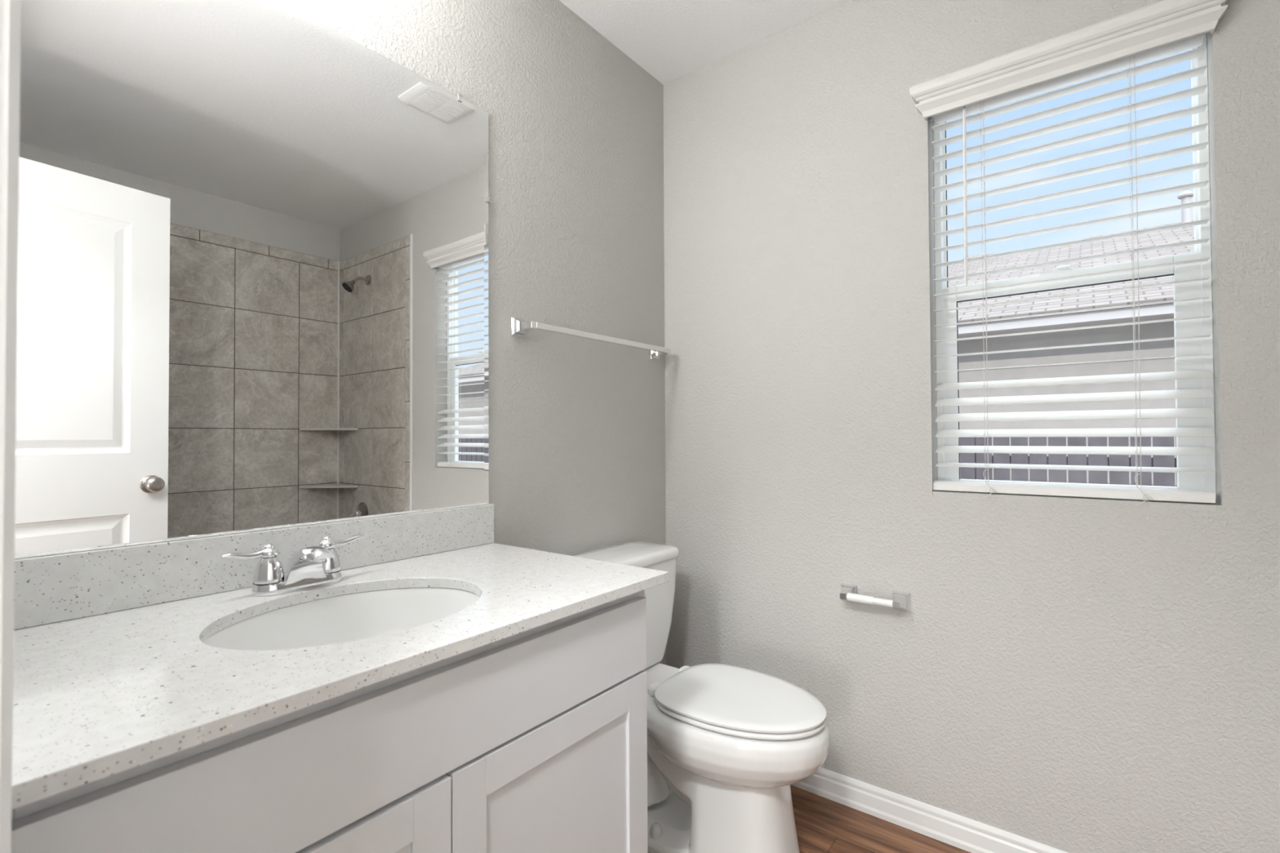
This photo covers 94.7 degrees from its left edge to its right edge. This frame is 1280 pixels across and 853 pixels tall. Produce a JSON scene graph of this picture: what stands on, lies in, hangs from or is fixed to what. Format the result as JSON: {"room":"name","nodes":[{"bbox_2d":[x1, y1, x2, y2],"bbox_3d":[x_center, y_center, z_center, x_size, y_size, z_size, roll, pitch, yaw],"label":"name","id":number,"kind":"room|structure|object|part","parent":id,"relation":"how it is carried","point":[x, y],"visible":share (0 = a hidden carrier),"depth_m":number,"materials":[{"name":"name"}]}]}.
{"room":"bathroom","nodes":[
{"label":"bathroom","id":0,"kind":"room"},
{"bbox_2d":[15,0,666,664],"bbox_3d":[-0.835,-0.085,1.082,0.100,2.440,3.180,-1,-1,38],"label":"wall","id":1,"kind":"structure","parent":0,"point":[576,234],"depth_m":1.78,"materials":[{"name":"grey paint"}]},
{"bbox_2d":[14,0,488,559],"bbox_3d":[-0.685,-0.321,1.195,0.005,1.040,0.927,-1,-1,38],"label":"mirror","id":2,"kind":"object","parent":1,"relation":"attached to","point":[253,292],"visible":1,"depth_m":1.10,"materials":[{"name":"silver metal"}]},
{"bbox_2d":[456,92,462,102],"bbox_3d":[-0.458,-0.838,1.498,0.010,0.024,0.013,-1,-1,38],"label":"mirror clip","id":3,"kind":"object","parent":2,"relation":"attached to","point":[459,95],"visible":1,"depth_m":1.50,"materials":[{"name":"white plastic"}]},
{"bbox_2d":[485,196,492,204],"bbox_3d":[-0.402,-0.601,1.566,0.010,0.013,0.024,-1,-1,38],"label":"mirror clip","id":4,"kind":"object","parent":2,"relation":"attached to","point":[488,200],"visible":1,"depth_m":1.56,"materials":[{"name":"white plastic"}]},
{"bbox_2d":[13,503,493,630],"bbox_3d":[-0.684,0.250,1.173,0.018,0.101,0.964,-1,-1,38],"label":"backsplash","id":5,"kind":"structure","parent":1,"relation":"attached to","point":[61,587],"depth_m":1.03,"materials":[{"name":"stone"}]},
{"bbox_2d":[511,316,671,359],"bbox_3d":[-0.117,-0.274,1.881,0.070,0.051,0.696,-1,-1,38],"label":"towel bar","id":6,"kind":"object","parent":1,"relation":"attached to","point":[519,327],"visible":1,"depth_m":1.74,"materials":[{"name":"silver metal"}]},
{"bbox_3d":[-0.315,-0.277,1.625,0.068,0.051,0.049,-1,-1,38],"label":"post","id":7,"kind":"part","parent":6,"relation":"part of","materials":[{"name":"silver metal"}]},
{"bbox_3d":[0.079,-0.270,2.138,0.068,0.051,0.049,-1,-1,38],"label":"post","id":8,"kind":"part","parent":6,"relation":"part of","materials":[{"name":"silver metal"}]},
{"bbox_2d":[559,0,852,84],"bbox_3d":[0.206,-1.362,0.299,2.740,0.080,3.180,-1,-1,38],"label":"ceiling","id":9,"kind":"structure","parent":0,"point":[670,40],"depth_m":1.90,"materials":[{"name":"white paint"}]},
{"bbox_2d":[647,784,971,852],"bbox_3d":[0.218,1.142,0.259,2.740,0.050,3.180,-1,-1,38],"label":"floor","id":10,"kind":"structure","parent":0,"point":[823,824],"depth_m":1.65,"materials":[{"name":"brown wood"}]},
{"bbox_2d":[10,589,647,852],"bbox_3d":[-0.476,0.725,0.992,0.548,0.814,0.939,-1,-1,38],"label":"vanity cabinet","id":11,"kind":"object","parent":10,"relation":"on","point":[533,740],"visible":0.75,"depth_m":0.80,"materials":[{"name":"white paint"}]},
{"bbox_2d":[11,542,668,809],"bbox_3d":[-0.462,0.307,1.003,0.575,0.020,0.965,-1,-1,38],"label":"countertop","id":12,"kind":"structure","parent":11,"relation":"on","point":[96,697],"depth_m":0.75,"materials":[{"name":"stone"}]},
{"bbox_2d":[221,534,364,595],"bbox_3d":[-0.610,0.255,1.082,0.132,0.088,0.250,-1,-1,38],"label":"faucet","id":13,"kind":"object","parent":12,"relation":"on","point":[310,566],"visible":1,"depth_m":1.06,"materials":[{"name":"silver metal"}]},
{"bbox_3d":[-0.687,0.224,1.041,0.031,0.025,0.090,-1,-1,38],"label":"lever","id":14,"kind":"part","parent":13,"relation":"part of","materials":[{"name":"silver metal"}]},
{"bbox_3d":[-0.669,0.257,1.063,0.049,0.044,0.049,-1,-1,38],"label":"handle","id":15,"kind":"part","parent":13,"relation":"part of","materials":[{"name":"silver metal"}]},
{"bbox_3d":[-0.609,0.250,1.081,0.130,0.068,0.072,-1,-1,38],"label":"spout","id":16,"kind":"part","parent":13,"relation":"part of","materials":[{"name":"silver metal"}]},
{"bbox_3d":[-0.607,0.258,1.144,0.049,0.044,0.049,-1,-1,38],"label":"handle","id":17,"kind":"part","parent":13,"relation":"part of","materials":[{"name":"silver metal"}]},
{"bbox_3d":[-0.590,0.225,1.168,0.031,0.025,0.090,-1,-1,38],"label":"lever","id":18,"kind":"part","parent":13,"relation":"part of","materials":[{"name":"silver metal"}]},
{"bbox_2d":[203,587,479,650],"bbox_3d":[-0.465,0.399,0.972,0.367,0.162,0.458,-1,-1,38],"label":"sink","id":19,"kind":"object","parent":12,"relation":"in","point":[364,615],"visible":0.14,"depth_m":1.11,"materials":[{"name":"white ceramic"}]},
{"bbox_3d":[-0.408,0.748,0.645,0.020,0.521,0.453,-1,-1,38],"label":"door","id":20,"kind":"part","parent":11,"relation":"part of","materials":[{"name":"white paint"}]},
{"bbox_3d":[-0.409,0.748,0.647,0.010,0.407,0.339,-1,-1,38],"label":"door panel","id":21,"kind":"part","parent":11,"relation":"part of","materials":[{"name":"white paint"}]},
{"bbox_3d":[-0.130,0.751,1.007,0.020,0.524,0.452,-1,-1,38],"label":"door","id":22,"kind":"part","parent":11,"relation":"part of","materials":[{"name":"white paint"}]},
{"bbox_3d":[-0.132,0.751,1.008,0.010,0.410,0.338,-1,-1,38],"label":"door panel","id":23,"kind":"part","parent":11,"relation":"part of","materials":[{"name":"white paint"}]},
{"bbox_2d":[569,541,830,852],"bbox_3d":[0.157,0.760,1.647,0.740,0.759,0.422,-1,-1,38],"label":"toilet","id":24,"kind":"object","parent":10,"relation":"on","point":[727,744],"visible":0.72,"depth_m":1.49,"materials":[{"name":"white ceramic"}]},
{"bbox_3d":[-0.058,0.403,1.817,0.202,0.036,0.422,-1,-1,38],"label":"tank lid","id":25,"kind":"part","parent":24,"relation":"part of","materials":[{"name":"white ceramic"}]},
{"bbox_3d":[-0.058,0.581,1.814,0.184,0.318,0.404,-1,-1,38],"label":"tank","id":26,"kind":"part","parent":24,"relation":"part of","materials":[{"name":"white ceramic"}]},
{"bbox_3d":[0.167,0.938,1.637,0.716,0.402,0.379,-1,-1,38],"label":"bowl","id":27,"kind":"part","parent":24,"relation":"part of","materials":[{"name":"white ceramic"}]},
{"bbox_3d":[0.270,0.732,1.561,0.439,0.014,0.342,-1,-1,38],"label":"seat","id":28,"kind":"part","parent":24,"relation":"part of","materials":[{"name":"white plastic"}]},
{"bbox_3d":[0.269,0.714,1.562,0.442,0.016,0.345,-1,-1,38],"label":"seat lid","id":29,"kind":"part","parent":24,"relation":"part of","materials":[{"name":"white plastic"}]},
{"bbox_2d":[662,0,1279,852],"bbox_3d":[1.141,-0.088,1.488,2.540,2.440,0.130,-1,-1,38],"label":"wall","id":30,"kind":"structure","parent":0,"point":[1070,677],"depth_m":1.67,"materials":[{"name":"grey paint"}]},
{"bbox_2d":[840,582,911,610],"bbox_3d":[0.674,0.501,1.717,0.198,0.051,0.063,-1,-1,38],"label":"toilet paper holder","id":31,"kind":"object","parent":30,"relation":"attached to","point":[900,600],"visible":1,"depth_m":1.69,"materials":[{"name":"silver metal"}]},
{"bbox_3d":[0.617,0.502,1.766,0.049,0.051,0.056,-1,-1,38],"label":"post","id":32,"kind":"part","parent":31,"relation":"part of","materials":[{"name":"silver metal"}]},
{"bbox_3d":[0.735,0.500,1.675,0.049,0.051,0.056,-1,-1,38],"label":"post","id":33,"kind":"part","parent":31,"relation":"part of","materials":[{"name":"silver metal"}]},
{"bbox_2d":[791,767,1068,852],"bbox_3d":[0.769,1.097,1.667,1.700,0.080,0.016,-1,-1,38],"label":"baseboard","id":34,"kind":"structure","parent":30,"relation":"attached to","point":[972,836],"depth_m":1.65,"materials":[{"name":"white wood"}]},
{"bbox_2d":[933,32,1216,502],"bbox_3d":[1.107,-0.369,1.562,0.582,1.120,0.056,-1,-1,38],"label":"window","id":35,"kind":"structure","parent":30,"relation":"in","point":[1202,345],"depth_m":1.40,"materials":[{"name":"white plastic"}]},
{"bbox_2d":[909,0,1230,519],"bbox_3d":[1.047,-0.370,1.486,0.649,1.178,0.110,-1,-1,38],"label":"window blind","id":36,"kind":"object","parent":35,"relation":"attached to","point":[1165,28],"visible":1,"depth_m":1.47,"materials":[{"name":"white paint"}]},
{"bbox_3d":[0.936,-0.363,1.605,0.004,1.027,0.054,-1,-1,38],"label":"ladder cord","id":37,"kind":"part","parent":36,"relation":"part of","materials":[{"name":"white fabric"}]},
{"bbox_3d":[0.924,-0.364,1.576,0.004,1.027,0.001,-1,-1,38],"label":"lift cord","id":38,"kind":"part","parent":36,"relation":"part of","materials":[{"name":"white fabric"}]},
{"bbox_3d":[1.065,0.162,1.501,0.572,0.027,0.048,-1,-1,38],"label":"rail","id":39,"kind":"part","parent":36,"relation":"part of","materials":[{"name":"white plastic"}]},
{"bbox_3d":[1.182,-0.368,1.416,0.004,1.027,0.054,-1,-1,38],"label":"ladder cord","id":40,"kind":"part","parent":36,"relation":"part of","materials":[{"name":"white fabric"}]},
{"bbox_3d":[1.171,-0.368,1.387,0.004,1.027,0.001,-1,-1,38],"label":"lift cord","id":41,"kind":"part","parent":36,"relation":"part of","materials":[{"name":"white fabric"}]},
{"bbox_3d":[1.114,-0.654,1.577,0.558,0.540,0.020,-1,-1,38],"label":"sash","id":42,"kind":"part","parent":35,"relation":"part of","materials":[{"name":"white plastic"}]},
{"bbox_3d":[1.101,-0.114,1.548,0.558,0.578,0.024,-1,-1,38],"label":"sash","id":43,"kind":"part","parent":35,"relation":"part of","materials":[{"name":"white plastic"}]},
{"bbox_2d":[932,490,1222,511],"bbox_3d":[1.072,0.186,1.504,0.582,0.016,0.068,-1,-1,38],"label":"trim","id":44,"kind":"structure","parent":30,"relation":"attached to","point":[1152,504],"depth_m":1.45,"materials":[{"name":"grey paint"}]},
{"bbox_3d":[-0.016,-0.106,-0.018,2.540,2.440,0.115,-1,-1,38],"label":"wall","id":45,"kind":"structure","parent":0,"visible":0},
{"bbox_2d":[0,0,21,852],"bbox_3d":[-0.116,0.063,0.065,0.795,2.105,0.135,-1,-1,38],"label":"trim","id":46,"kind":"structure","parent":45,"relation":"attached to","point":[10,10],"depth_m":0.33,"materials":[{"name":"white paint"}]},
{"label":"outside","id":47,"kind":"structure","parent":0,"visible":0},
{"bbox_3d":[12.328,2.165,18.101,60.000,0.150,39.850,-1,-1,38],"label":"ground","id":48,"kind":"structure","parent":47,"visible":0},
{"bbox_2d":[947,250,1039,275],"bbox_3d":[14.471,-2.373,22.719,15.100,9.050,12.800,-1,-1,38],"label":"house","id":49,"kind":"structure","parent":48,"relation":"on","point":[953,269],"depth_m":22.58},
{"bbox_2d":[960,436,1177,486],"bbox_3d":[7.049,0.935,3.507,16.572,1.900,0.147,-1,-1,38],"label":"fence","id":50,"kind":"object","parent":48,"relation":"on","point":[1117,477],"visible":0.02,"depth_m":5.65,"materials":[{"name":"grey wood"}]},
{"bbox_3d":[3.518,0.996,6.253,0.090,1.900,0.089,-1,-1,38],"label":"post","id":51,"kind":"part","parent":50,"relation":"part of","materials":[{"name":"grey wood"}]},
{"bbox_3d":[7.053,0.284,3.467,16.500,0.090,0.038,-1,-1,38],"label":"rail","id":52,"kind":"part","parent":50,"relation":"part of","materials":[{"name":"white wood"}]},
{"bbox_2d":[947,191,1194,486],"bbox_3d":[10.398,-0.973,9.414,16.480,5.870,10.840,-1,-1,38],"label":"neighbor house","id":53,"kind":"structure","parent":48,"relation":"on","point":[1163,292],"depth_m":7.26,"materials":[{"name":"white"}]},
{"bbox_2d":[1177,191,1193,222],"bbox_3d":[9.041,-3.561,9.756,0.214,0.670,0.220,-1,-1,38],"label":"roof vent","id":54,"kind":"object","parent":53,"relation":"attached to","point":[1185,197],"depth_m":9.71,"materials":[{"name":"grey metal"}]}
]}

